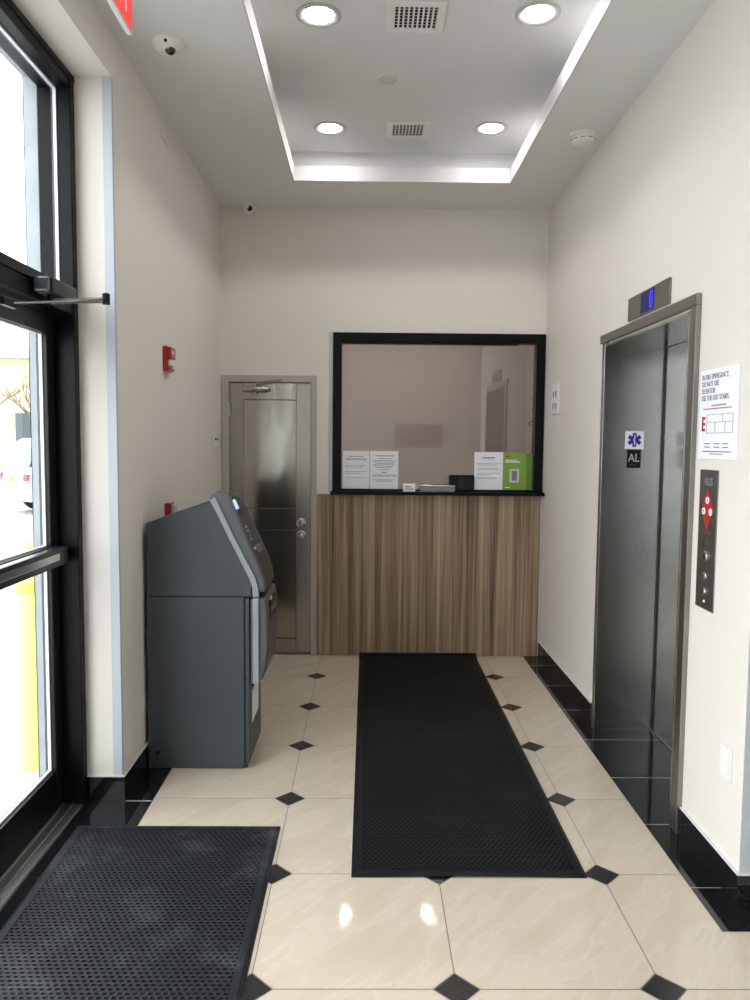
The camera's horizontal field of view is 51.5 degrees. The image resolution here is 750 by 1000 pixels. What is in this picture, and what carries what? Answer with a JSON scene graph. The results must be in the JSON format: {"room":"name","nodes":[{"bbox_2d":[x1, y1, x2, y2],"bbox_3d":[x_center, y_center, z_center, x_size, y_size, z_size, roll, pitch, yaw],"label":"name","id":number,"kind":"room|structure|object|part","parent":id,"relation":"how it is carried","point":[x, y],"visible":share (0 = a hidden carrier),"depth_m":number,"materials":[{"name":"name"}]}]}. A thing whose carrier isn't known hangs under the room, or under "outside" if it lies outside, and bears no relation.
{"room":"building entrance lobby","nodes":[
{"label":"building entrance lobby","id":0,"kind":"room"},
{"bbox_2d":[22,76,39,776],"bbox_3d":[-1.423,-1.521,1.877,0.004,6.120,20.000,0,4,-1],"label":"wall","id":1,"kind":"structure","parent":0,"point":[22,76],"depth_m":3.28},
{"bbox_2d":[12,0,221,774],"bbox_3d":[-1.248,-0.487,1.683,0.357,3.950,8.256,0,4,-1],"label":"wall","id":2,"kind":"structure","parent":0,"point":[167,218],"depth_m":3.51,"materials":[{"name":"white paint"}]},
{"bbox_2d":[0,47,45,775],"bbox_3d":[-1.387,-0.009,0.664,0.073,3.055,5.254,0,4,-1],"label":"trim","id":3,"kind":"structure","parent":2,"relation":"attached to","point":[29,96],"depth_m":3.25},
{"bbox_2d":[0,802,81,909],"bbox_3d":[-1.329,1.502,0.802,0.184,0.018,5.201,0,4,-1],"label":"trim","id":4,"kind":"structure","parent":2,"relation":"attached to","point":[28,858],"depth_m":2.96,"materials":[{"name":"silver metal"}]},
{"bbox_2d":[0,0,86,805],"bbox_3d":[-1.280,-0.010,0.692,0.137,3.048,5.307,0,4,-1],"label":"door frame","id":5,"kind":"structure","parent":2,"relation":"in","point":[19,39],"depth_m":3.19,"materials":[{"name":"black metal"}]},
{"bbox_2d":[0,276,109,876],"bbox_3d":[-1.185,0.272,2.701,0.361,2.145,1.133,0,4,-1],"label":"door","id":6,"kind":"structure","parent":5,"relation":"attached to","point":[26,817],"depth_m":3.14,"materials":[{"name":"black metal"}]},
{"bbox_3d":[-1.335,-0.674,2.628,0.044,0.080,0.983,0,4,-1],"label":"rail","id":7,"kind":"part","parent":6,"relation":"part of","materials":[{"name":"black metal"}]},
{"bbox_3d":[-1.343,0.259,2.698,0.044,0.060,0.983,0,4,-1],"label":"rail","id":8,"kind":"part","parent":6,"relation":"part of","materials":[{"name":"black metal"}]},
{"bbox_3d":[-1.352,1.256,2.773,0.044,0.170,0.983,0,4,-1],"label":"rail","id":9,"kind":"part","parent":6,"relation":"part of","materials":[{"name":"black metal"}]},
{"bbox_3d":[-1.109,-0.743,2.901,0.189,0.036,0.021,-1,5,-19],"label":"closer arm","id":10,"kind":"part","parent":6,"relation":"part of","materials":[{"name":"silver metal"}]},
{"bbox_2d":[102,76,123,774],"bbox_3d":[-1.107,-0.265,3.288,0.039,2.934,0.014,0,4,-1],"label":"trim","id":11,"kind":"structure","parent":2,"relation":"attached to","point":[107,82],"depth_m":3.28,"materials":[{"name":"white paint"}]},
{"bbox_2d":[87,740,148,801],"bbox_3d":[-1.184,1.171,4.533,0.165,0.115,2.303,0,4,-1],"label":"baseboard","id":12,"kind":"structure","parent":2,"relation":"attached to","point":[100,788],"depth_m":3.39,"materials":[{"name":"black stone"}]},
{"bbox_2d":[160,118,167,146],"bbox_3d":[-1.080,-1.885,3.989,0.007,0.095,0.130,0,4,-1],"label":"blank cover plate","id":13,"kind":"object","parent":2,"relation":"attached to","point":[164,130],"visible":1,"depth_m":3.98,"materials":[{"name":"white plastic"}]},
{"bbox_2d":[163,345,175,372],"bbox_3d":[-1.072,-0.734,4.061,0.043,0.130,0.120,0,4,-1],"label":"fire alarm strobe","id":14,"kind":"object","parent":2,"relation":"attached to","point":[169,353],"visible":1,"depth_m":4.01,"materials":[{"name":"red plastic"}]},
{"bbox_3d":[-1.064,-0.713,4.062,0.016,0.032,0.080,0,4,-1],"label":"pull handle","id":15,"kind":"part","parent":14,"relation":"part of","materials":[{"name":"white plastic"}]},
{"bbox_2d":[165,502,177,515],"bbox_3d":[-1.072,0.054,4.110,0.056,0.080,0.090,0,4,-1],"label":"fire alarm device","id":16,"kind":"object","parent":2,"relation":"attached to","point":[170,507],"visible":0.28,"depth_m":4.07,"materials":[{"name":"red plastic"}]},
{"bbox_2d":[213,431,217,447],"bbox_3d":[-1.102,-0.422,5.403,0.016,0.115,0.180,0,4,-1],"label":"wall switch","id":17,"kind":"object","parent":2,"relation":"attached to","point":[215,433],"visible":1,"depth_m":5.38,"materials":[{"name":"white plastic"}]},
{"bbox_2d":[1,665,706,908],"bbox_3d":[0.163,1.453,1.721,2.824,0.002,7.611,0,4,-1],"label":"trim","id":18,"kind":"structure","parent":2,"relation":"attached to","point":[533,665],"depth_m":3.23,"materials":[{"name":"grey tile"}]},
{"bbox_2d":[0,652,749,999],"bbox_3d":[0.987,1.485,1.930,4.760,0.080,8.006,0,4,-1],"label":"floor","id":19,"kind":"structure","parent":0,"point":[636,928],"depth_m":2.78,"materials":[{"name":"beige ceramic"}]},
{"bbox_2d":[0,826,279,999],"bbox_3d":[-0.789,1.409,2.118,0.827,0.010,2.128,0,4,-1],"label":"rubber mat","id":20,"kind":"object","parent":19,"relation":"on","point":[118,912],"visible":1,"depth_m":2.56,"materials":[{"name":"black rubber"}]},
{"bbox_2d":[146,491,276,767],"bbox_3d":[-0.795,0.610,3.892,0.579,1.337,0.423,0,4,-1],"label":"machine","id":21,"kind":"object","parent":19,"relation":"on","point":[212,596],"visible":1,"depth_m":3.70,"materials":[{"name":"grey metal"}]},
{"bbox_3d":[-0.661,0.222,3.672,0.227,0.472,0.040,0,4,-1],"label":"trim","id":22,"kind":"part","parent":21,"relation":"part of","materials":[{"name":"silver metal"}]},
{"bbox_3d":[-0.611,0.849,3.912,0.019,0.802,0.395,0,4,-1],"label":"safe door","id":23,"kind":"part","parent":21,"relation":"part of","materials":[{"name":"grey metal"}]},
{"bbox_3d":[-0.566,0.670,3.707,0.028,0.412,0.040,0,4,-1],"label":"trim","id":24,"kind":"part","parent":21,"relation":"part of","materials":[{"name":"silver metal"}]},
{"bbox_2d":[250,583,276,682],"bbox_3d":[-0.553,0.658,3.898,0.085,0.417,0.399,0,4,-1],"label":"hood","id":25,"kind":"object","parent":21,"relation":"attached to","point":[263,605],"depth_m":3.70,"materials":[{"name":"grey plastic"}]},
{"bbox_2d":[269,592,275,620],"bbox_3d":[-0.515,0.532,3.889,0.013,0.100,0.223,0,4,-1],"label":"dispenser","id":26,"kind":"object","parent":21,"relation":"on","point":[272,596],"depth_m":3.86,"materials":[{"name":"black plastic"}]},
{"bbox_2d":[351,652,587,877],"bbox_3d":[0.329,1.248,4.279,0.860,0.026,2.924,0,4,-1],"label":"rubber mat","id":27,"kind":"object","parent":19,"relation":"on","point":[445,785],"visible":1,"depth_m":3.57,"materials":[{"name":"black rubber"}]},
{"bbox_2d":[220,206,549,654],"bbox_3d":[0.208,-0.651,5.701,2.640,3.600,0.150,0,4,-1],"label":"wall","id":28,"kind":"structure","parent":0,"point":[291,277],"depth_m":5.55,"materials":[{"name":"white paint"}]},
{"bbox_2d":[222,375,316,654],"bbox_3d":[-0.768,0.122,5.683,0.682,2.045,0.221,0,4,-1],"label":"door","id":29,"kind":"structure","parent":28,"relation":"in","point":[269,422],"depth_m":5.66,"materials":[{"name":"grey metal"}]},
{"bbox_3d":[-0.764,-0.843,5.542,0.187,0.041,0.084,0,4,-1],"label":"closer arm","id":30,"kind":"part","parent":29,"relation":"part of","materials":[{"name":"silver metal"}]},
{"bbox_3d":[-0.764,-0.333,5.660,0.381,0.783,0.005,0,4,-1],"label":"panel","id":31,"kind":"part","parent":29,"relation":"part of","materials":[{"name":"silver metal"}]},
{"bbox_3d":[-0.760,-0.785,5.623,0.381,0.118,0.012,0,4,-1],"label":"rail","id":32,"kind":"part","parent":29,"relation":"part of","materials":[{"name":"silver metal"}]},
{"bbox_3d":[-0.768,0.138,5.693,0.381,0.156,0.012,0,4,-1],"label":"rail","id":33,"kind":"part","parent":29,"relation":"part of","materials":[{"name":"silver metal"}]},
{"bbox_3d":[-0.773,0.619,5.732,0.381,0.803,0.005,0,4,-1],"label":"panel","id":34,"kind":"part","parent":29,"relation":"part of","materials":[{"name":"silver metal"}]},
{"bbox_3d":[-0.777,1.076,5.763,0.381,0.106,0.012,0,4,-1],"label":"kick plate","id":35,"kind":"part","parent":29,"relation":"part of","materials":[{"name":"silver metal"}]},
{"bbox_3d":[-0.541,0.258,5.665,0.066,0.066,0.067,0,4,-1],"label":"knob","id":36,"kind":"part","parent":29,"relation":"part of","materials":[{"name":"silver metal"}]},
{"bbox_2d":[328,332,332,491],"bbox_3d":[-0.320,-0.631,5.620,0.028,1.149,0.003,0,4,-1],"label":"trim","id":37,"kind":"structure","parent":28,"relation":"attached to","point":[330,333],"depth_m":5.62,"materials":[{"name":"beige paint"}]},
{"bbox_2d":[316,494,541,655],"bbox_3d":[0.390,0.555,5.709,1.644,1.190,0.017,0,4,-1],"label":"wood wall panel","id":38,"kind":"object","parent":28,"relation":"attached to","point":[425,603],"visible":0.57,"depth_m":5.70,"materials":[{"name":"brown wood"}]},
{"bbox_2d":[330,332,545,495],"bbox_3d":[0.454,-0.619,5.638,1.545,1.161,0.185,0,4,-1],"label":"window","id":39,"kind":"structure","parent":28,"relation":"in","point":[339,338],"depth_m":5.60,"materials":[{"name":"black metal"}]},
{"bbox_2d":[343,451,368,488],"bbox_3d":[-0.139,-0.221,5.679,0.192,0.275,0.002,0,4,-1],"label":"paper notice","id":40,"kind":"object","parent":39,"relation":"attached to","point":[355,463],"visible":1,"depth_m":5.68,"materials":[{"name":"white paper"}]},
{"bbox_2d":[370,451,397,488],"bbox_3d":[0.066,-0.220,5.682,0.207,0.276,0.002,0,4,-1],"label":"paper notice","id":41,"kind":"object","parent":39,"relation":"attached to","point":[383,464],"visible":1,"depth_m":5.68,"materials":[{"name":"white paper"}]},
{"bbox_2d":[403,483,414,491],"bbox_3d":[0.247,-0.092,5.643,0.088,0.058,0.040,0,4,-1],"label":"card","id":42,"kind":"object","parent":39,"relation":"on","point":[408,487],"visible":1,"depth_m":5.63,"materials":[{"name":"white paper"}]},
{"bbox_2d":[420,485,454,491],"bbox_3d":[0.452,-0.084,5.633,0.253,0.048,0.056,0,4,-1],"label":"tray","id":43,"kind":"object","parent":39,"relation":"on","point":[423,488],"visible":1,"depth_m":5.61,"materials":[{"name":"silver metal"}]},
{"bbox_2d":[449,475,473,491],"bbox_3d":[0.631,-0.122,5.677,0.183,0.120,0.028,0,4,-1],"label":"card holder","id":44,"kind":"object","parent":39,"relation":"on","point":[461,482],"visible":0.93,"depth_m":5.66,"materials":[{"name":"black plastic"}]},
{"bbox_3d":[0.657,-0.123,5.665,0.115,0.085,0.002,0,4,-1],"label":"plate","id":45,"kind":"part","parent":44,"relation":"part of","materials":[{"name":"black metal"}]},
{"bbox_2d":[474,452,502,489],"bbox_3d":[0.830,-0.213,5.690,0.210,0.275,0.002,0,4,-1],"label":"paper notice","id":46,"kind":"object","parent":39,"relation":"attached to","point":[488,466],"visible":1,"depth_m":5.69,"materials":[{"name":"white paper"}]},
{"bbox_2d":[503,453,532,489],"bbox_3d":[1.044,-0.209,5.692,0.215,0.270,0.005,0,4,-1],"label":"brochure","id":47,"kind":"object","parent":39,"relation":"attached to","point":[517,467],"visible":1,"depth_m":5.69,"materials":[{"name":"green paper"}]},
{"bbox_2d":[509,469,518,482],"bbox_3d":[1.020,-0.177,5.694,0.070,0.100,0.002,0,4,-1],"label":"picture","id":48,"kind":"object","parent":47,"relation":"attached to","point":[513,473],"depth_m":5.69,"materials":[{"name":"white paper"}]},
{"bbox_2d":[91,0,714,209],"bbox_3d":[1.159,-1.811,1.619,4.475,0.086,7.876,0,4,-1],"label":"ceiling","id":49,"kind":"structure","parent":0,"point":[213,95],"depth_m":3.80,"materials":[{"name":"white paint"}]},
{"bbox_2d":[107,0,131,34],"bbox_3d":[-0.867,-1.737,2.547,0.045,0.236,0.358,0,4,-1],"label":"exit sign","id":50,"kind":"object","parent":49,"relation":"hanging from","point":[122,9],"visible":1,"depth_m":2.64,"materials":[{"name":"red plastic"}]},
{"bbox_2d":[151,34,183,56],"bbox_3d":[-0.864,-1.878,3.244,0.132,0.058,0.132,0,4,-1],"label":"dome camera","id":51,"kind":"object","parent":49,"relation":"attached to","point":[166,45],"visible":1,"depth_m":3.21,"materials":[{"name":"white plastic"}]},
{"bbox_2d":[240,201,253,214],"bbox_3d":[-0.893,-2.032,5.423,0.100,0.084,0.104,0,4,-1],"label":"camera","id":52,"kind":"object","parent":49,"relation":"attached to","point":[247,206],"visible":1,"depth_m":5.38,"materials":[{"name":"white plastic"}]},
{"bbox_2d":[242,0,612,182],"bbox_3d":[0.191,-1.946,3.288,1.389,0.091,3.345,0,4,-1],"label":"light","id":53,"kind":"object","parent":49,"relation":"attached to","point":[299,173],"depth_m":4.94,"materials":[{"name":"grey paint"}]},
{"bbox_2d":[569,129,598,146],"bbox_3d":[1.120,-1.935,4.178,0.156,0.050,0.156,0,4,-1],"label":"smoke detector","id":54,"kind":"object","parent":49,"relation":"attached to","point":[584,137],"visible":1,"depth_m":4.13,"materials":[{"name":"white plastic"}]},
{"bbox_2d":[250,0,598,167],"bbox_3d":[0.192,-2.080,3.278,1.729,0.186,3.685,0,4,-1],"label":"ceiling","id":55,"kind":"structure","parent":0,"point":[485,65],"depth_m":4.00,"materials":[{"name":"white paint"}]},
{"bbox_2d":[296,2,340,27],"bbox_3d":[-0.248,-2.135,3.430,0.200,0.008,0.200,0,4,-1],"label":"recessed light","id":56,"kind":"object","parent":55,"relation":"in","point":[313,14],"visible":1,"depth_m":3.42,"materials":[{"name":"grey"}]},
{"bbox_2d":[304,7,333,23],"bbox_3d":[-0.248,-2.136,3.430,0.131,0.003,0.131,0,4,-1],"label":"diffuser","id":57,"kind":"object","parent":56,"relation":"attached to","point":[312,15],"depth_m":3.43,"materials":[{"name":"white plastic"}]},
{"bbox_2d":[313,121,346,134],"bbox_3d":[-0.270,-2.229,4.668,0.200,0.008,0.200,0,4,-1],"label":"recessed light","id":58,"kind":"object","parent":55,"relation":"in","point":[326,127],"visible":1,"depth_m":4.66,"materials":[{"name":"white"}]},
{"bbox_2d":[319,124,340,132],"bbox_3d":[-0.270,-2.229,4.668,0.131,0.003,0.131,0,4,-1],"label":"diffuser","id":59,"kind":"object","parent":58,"relation":"attached to","point":[323,128],"depth_m":4.66,"materials":[{"name":"white plastic"}]},
{"bbox_2d":[376,74,397,84],"bbox_3d":[0.062,-2.177,4.030,0.114,0.009,0.114,0,4,-1],"label":"ceiling disc","id":60,"kind":"object","parent":55,"relation":"attached to","point":[386,79],"visible":1,"depth_m":4.02,"materials":[{"name":"grey plastic"}]},
{"bbox_2d":[386,121,429,137],"bbox_3d":[0.196,-2.224,4.675,0.256,0.008,0.235,0,4,-1],"label":"ceiling vent","id":61,"kind":"object","parent":55,"relation":"in","point":[394,129],"visible":1,"depth_m":4.67,"materials":[{"name":"white plastic"}]},
{"bbox_2d":[385,1,447,32],"bbox_3d":[0.179,-2.131,3.437,0.262,0.008,0.245,0,4,-1],"label":"ceiling vent","id":62,"kind":"object","parent":55,"relation":"in","point":[401,16],"visible":1,"depth_m":3.43,"materials":[{"name":"white plastic"}]},
{"bbox_3d":[0.105,-2.131,3.436,0.008,0.007,0.175,0,4,-1],"label":"louvre blade","id":63,"kind":"part","parent":62,"relation":"part of","materials":[{"name":"white plastic"}]},
{"bbox_3d":[0.127,-2.131,3.436,0.008,0.007,0.175,0,4,-1],"label":"louvre blade","id":64,"kind":"part","parent":62,"relation":"part of","materials":[{"name":"white plastic"}]},
{"bbox_3d":[0.148,-2.131,3.436,0.008,0.007,0.175,0,4,-1],"label":"louvre blade","id":65,"kind":"part","parent":62,"relation":"part of","materials":[{"name":"white plastic"}]},
{"bbox_3d":[0.169,-2.131,3.437,0.008,0.007,0.175,0,4,-1],"label":"louvre blade","id":66,"kind":"part","parent":62,"relation":"part of","materials":[{"name":"white plastic"}]},
{"bbox_3d":[0.191,-2.130,3.437,0.008,0.007,0.175,0,4,-1],"label":"louvre blade","id":67,"kind":"part","parent":62,"relation":"part of","materials":[{"name":"white plastic"}]},
{"bbox_3d":[0.212,-2.130,3.437,0.008,0.007,0.175,0,4,-1],"label":"louvre blade","id":68,"kind":"part","parent":62,"relation":"part of","materials":[{"name":"white plastic"}]},
{"bbox_3d":[0.233,-2.130,3.437,0.008,0.007,0.175,0,4,-1],"label":"louvre blade","id":69,"kind":"part","parent":62,"relation":"part of","materials":[{"name":"white plastic"}]},
{"bbox_3d":[0.255,-2.130,3.438,0.008,0.007,0.175,0,4,-1],"label":"louvre blade","id":70,"kind":"part","parent":62,"relation":"part of","materials":[{"name":"white plastic"}]},
{"bbox_3d":[0.276,-2.130,3.438,0.008,0.007,0.175,0,4,-1],"label":"louvre blade","id":71,"kind":"part","parent":62,"relation":"part of","materials":[{"name":"white plastic"}]},
{"bbox_2d":[474,121,507,135],"bbox_3d":[0.694,-2.219,4.649,0.200,0.008,0.200,0,4,-1],"label":"recessed light","id":72,"kind":"object","parent":55,"relation":"in","point":[489,128],"visible":1,"depth_m":4.64,"materials":[{"name":"white plastic"}]},
{"bbox_2d":[480,124,501,132],"bbox_3d":[0.694,-2.220,4.649,0.131,0.003,0.131,0,4,-1],"label":"diffuser","id":73,"kind":"object","parent":72,"relation":"attached to","point":[484,128],"depth_m":4.64,"materials":[{"name":"white plastic"}]},
{"bbox_2d":[515,0,560,26],"bbox_3d":[0.713,-2.125,3.402,0.200,0.008,0.200,0,4,-1],"label":"recessed light","id":74,"kind":"object","parent":55,"relation":"in","point":[535,13],"visible":1,"depth_m":3.40,"materials":[{"name":"white plastic"}]},
{"bbox_2d":[523,5,552,21],"bbox_3d":[0.713,-2.126,3.402,0.131,0.003,0.131,0,4,-1],"label":"diffuser","id":75,"kind":"object","parent":74,"relation":"attached to","point":[531,13],"depth_m":3.40,"materials":[{"name":"white plastic"}]},
{"bbox_2d":[342,344,533,488],"bbox_3d":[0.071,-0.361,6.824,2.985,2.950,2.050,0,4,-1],"label":"window glass","id":76,"kind":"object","parent":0,"point":[437,406],"depth_m":7.76,"materials":[{"name":"clear glass"}]},
{"bbox_2d":[539,0,749,871],"bbox_3d":[1.425,-0.519,4.088,0.360,3.600,3.111,0,4,-1],"label":"wall","id":77,"kind":"structure","parent":0,"point":[718,641],"depth_m":3.20,"materials":[{"name":"white paint"}]},
{"bbox_2d":[551,383,559,413],"bbox_3d":[1.227,-0.685,5.264,0.013,0.203,0.224,0,4,-1],"label":"wall switch","id":78,"kind":"object","parent":77,"relation":"attached to","point":[555,387],"visible":1,"depth_m":5.26,"materials":[{"name":"white plastic"}]},
{"bbox_2d":[538,642,749,906],"bbox_3d":[2.281,1.226,4.207,2.127,0.115,3.093,0,4,-1],"label":"baseboard","id":79,"kind":"structure","parent":77,"relation":"attached to","point":[736,885],"depth_m":2.95,"materials":[{"name":"black stone"}]},
{"bbox_2d":[591,293,701,833],"bbox_3d":[1.409,0.234,3.692,0.379,2.158,1.242,0,4,-1],"label":"elevator","id":80,"kind":"object","parent":77,"relation":"attached to","point":[634,383],"visible":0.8,"depth_m":4.16,"materials":[{"name":"silver metal"}]},
{"bbox_2d":[627,450,640,467],"bbox_3d":[1.389,-0.221,4.176,0.074,0.098,0.003,0,4,-1],"label":"plate","id":81,"kind":"object","parent":80,"relation":"attached to","point":[633,456],"visible":1,"depth_m":4.17,"materials":[{"name":"black plastic"}]},
{"bbox_2d":[625,431,643,448],"bbox_3d":[1.390,-0.321,4.167,0.100,0.095,0.005,0,4,-1],"label":"sign","id":82,"kind":"object","parent":80,"relation":"attached to","point":[633,439],"visible":1,"depth_m":4.17,"materials":[{"name":"plastic"}]},
{"bbox_3d":[1.391,-0.777,3.599,0.314,0.011,1.093,0,4,-1],"label":"soffit panel","id":83,"kind":"part","parent":80,"relation":"part of","materials":[{"name":"silver metal"}]},
{"bbox_3d":[1.529,1.309,3.757,0.010,0.005,1.070,0,4,-1],"label":"door sill","id":84,"kind":"part","parent":80,"relation":"part of","materials":[{"name":"silver metal"}]},
{"bbox_3d":[1.558,0.251,3.924,0.035,2.080,0.532,0,4,-1],"label":"sliding door","id":85,"kind":"part","parent":80,"relation":"part of","materials":[{"name":"silver metal"}]},
{"bbox_2d":[628,277,671,321],"bbox_3d":[1.246,-0.908,3.553,0.014,0.109,0.520,0,4,-1],"label":"indicator","id":86,"kind":"object","parent":77,"relation":"attached to","point":[657,296],"visible":1,"depth_m":3.50,"materials":[{"name":"silver metal"}]},
{"bbox_2d":[695,469,718,612],"bbox_3d":[1.245,0.150,2.928,0.014,0.527,0.152,0,4,-1],"label":"panel","id":87,"kind":"object","parent":77,"relation":"attached to","point":[709,479],"visible":1,"depth_m":2.92,"materials":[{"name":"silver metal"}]},
{"bbox_2d":[698,363,740,459],"bbox_3d":[1.253,-0.315,2.841,0.006,0.334,0.312,0,4,-1],"label":"sign","id":88,"kind":"object","parent":77,"relation":"attached to","point":[720,387],"visible":1,"depth_m":2.82,"materials":[{"name":"white paper"}]},
{"bbox_2d":[719,742,732,783],"bbox_3d":[1.243,0.931,2.759,0.009,0.120,0.087,0,4,-1],"label":"outlet","id":89,"kind":"object","parent":77,"relation":"attached to","point":[726,754],"visible":1,"depth_m":2.75,"materials":[{"name":"white plastic"}]},
{"bbox_2d":[721,763,726,776],"bbox_3d":[1.240,0.958,2.762,0.003,0.038,0.042,0,4,-1],"label":"socket","id":90,"kind":"object","parent":89,"relation":"attached to","point":[723,765],"depth_m":2.76,"materials":[{"name":"white plastic"}]},
{"bbox_2d":[722,748,727,762],"bbox_3d":[1.240,0.904,2.758,0.003,0.038,0.042,0,4,-1],"label":"socket","id":91,"kind":"object","parent":89,"relation":"attached to","point":[724,750],"depth_m":2.76,"materials":[{"name":"white plastic"}]},
{"bbox_2d":[739,638,749,872],"bbox_3d":[1.281,-0.276,2.544,0.046,3.109,0.002,0,4,-1],"label":"trim","id":92,"kind":"structure","parent":77,"relation":"attached to","point":[744,859],"depth_m":2.64,"materials":[{"name":"grey plastic"}]},
{"label":"outside","id":93,"kind":"structure","parent":0,"visible":0},
{"bbox_2d":[0,497,38,817],"bbox_3d":[-30.842,0.316,14.750,58.647,0.215,90.000,0,4,-1],"label":"ground","id":94,"kind":"structure","parent":93,"point":[16,519],"depth_m":5.72,"materials":[{"name":"white"}]},
{"bbox_2d":[0,438,13,470],"bbox_3d":[-11.876,-1.032,23.627,1.860,1.700,4.662,0,4,-6],"label":"car","id":95,"kind":"object","parent":94,"relation":"on","point":[6,444],"visible":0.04,"depth_m":23.02,"materials":[{"name":"white paint"}]},
{"bbox_2d":[0,374,29,416],"bbox_3d":[-12.602,-2.578,28.884,2.338,4.006,2.170,-1,5,-18],"label":"bare tree","id":96,"kind":"object","parent":94,"relation":"on","point":[7,392],"visible":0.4,"depth_m":28.06,"materials":[{"name":"grey plant"}]},
{"bbox_2d":[0,350,30,442],"bbox_3d":[-28.938,-4.764,43.471,33.600,5.870,12.600,0,4,-1],"label":"building","id":97,"kind":"structure","parent":94,"relation":"on","point":[14,422],"depth_m":37.55,"materials":[{"name":"white glass"}]},
{"bbox_2d":[0,438,32,508],"bbox_3d":[-6.515,-0.639,19.021,4.662,1.700,1.860,-4,6,-45],"label":"car","id":98,"kind":"object","parent":94,"relation":"on","point":[16,478],"visible":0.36,"depth_m":17.43,"materials":[{"name":"white paint"}]},
{"bbox_3d":[-8.163,-0.475,17.395,0.022,0.150,0.300,-4,6,-45],"label":"number plate","id":99,"kind":"part","parent":98,"relation":"part of","materials":[{"name":"yellow"}]},
{"bbox_2d":[23,474,30,481],"bbox_3d":[-7.561,-0.479,16.905,0.095,0.160,0.280,-4,6,-45],"label":"tail lamp","id":100,"kind":"object","parent":98,"relation":"attached to","point":[26,477],"depth_m":16.81,"materials":[{"name":"red plastic"}]},
{"bbox_2d":[15,538,38,771],"bbox_3d":[-1.750,0.788,4.003,0.169,1.190,0.169,0,4,-1],"label":"bollard","id":101,"kind":"object","parent":94,"relation":"on","point":[24,590],"visible":0.51,"depth_m":3.93,"materials":[{"name":"yellow"}]}
]}

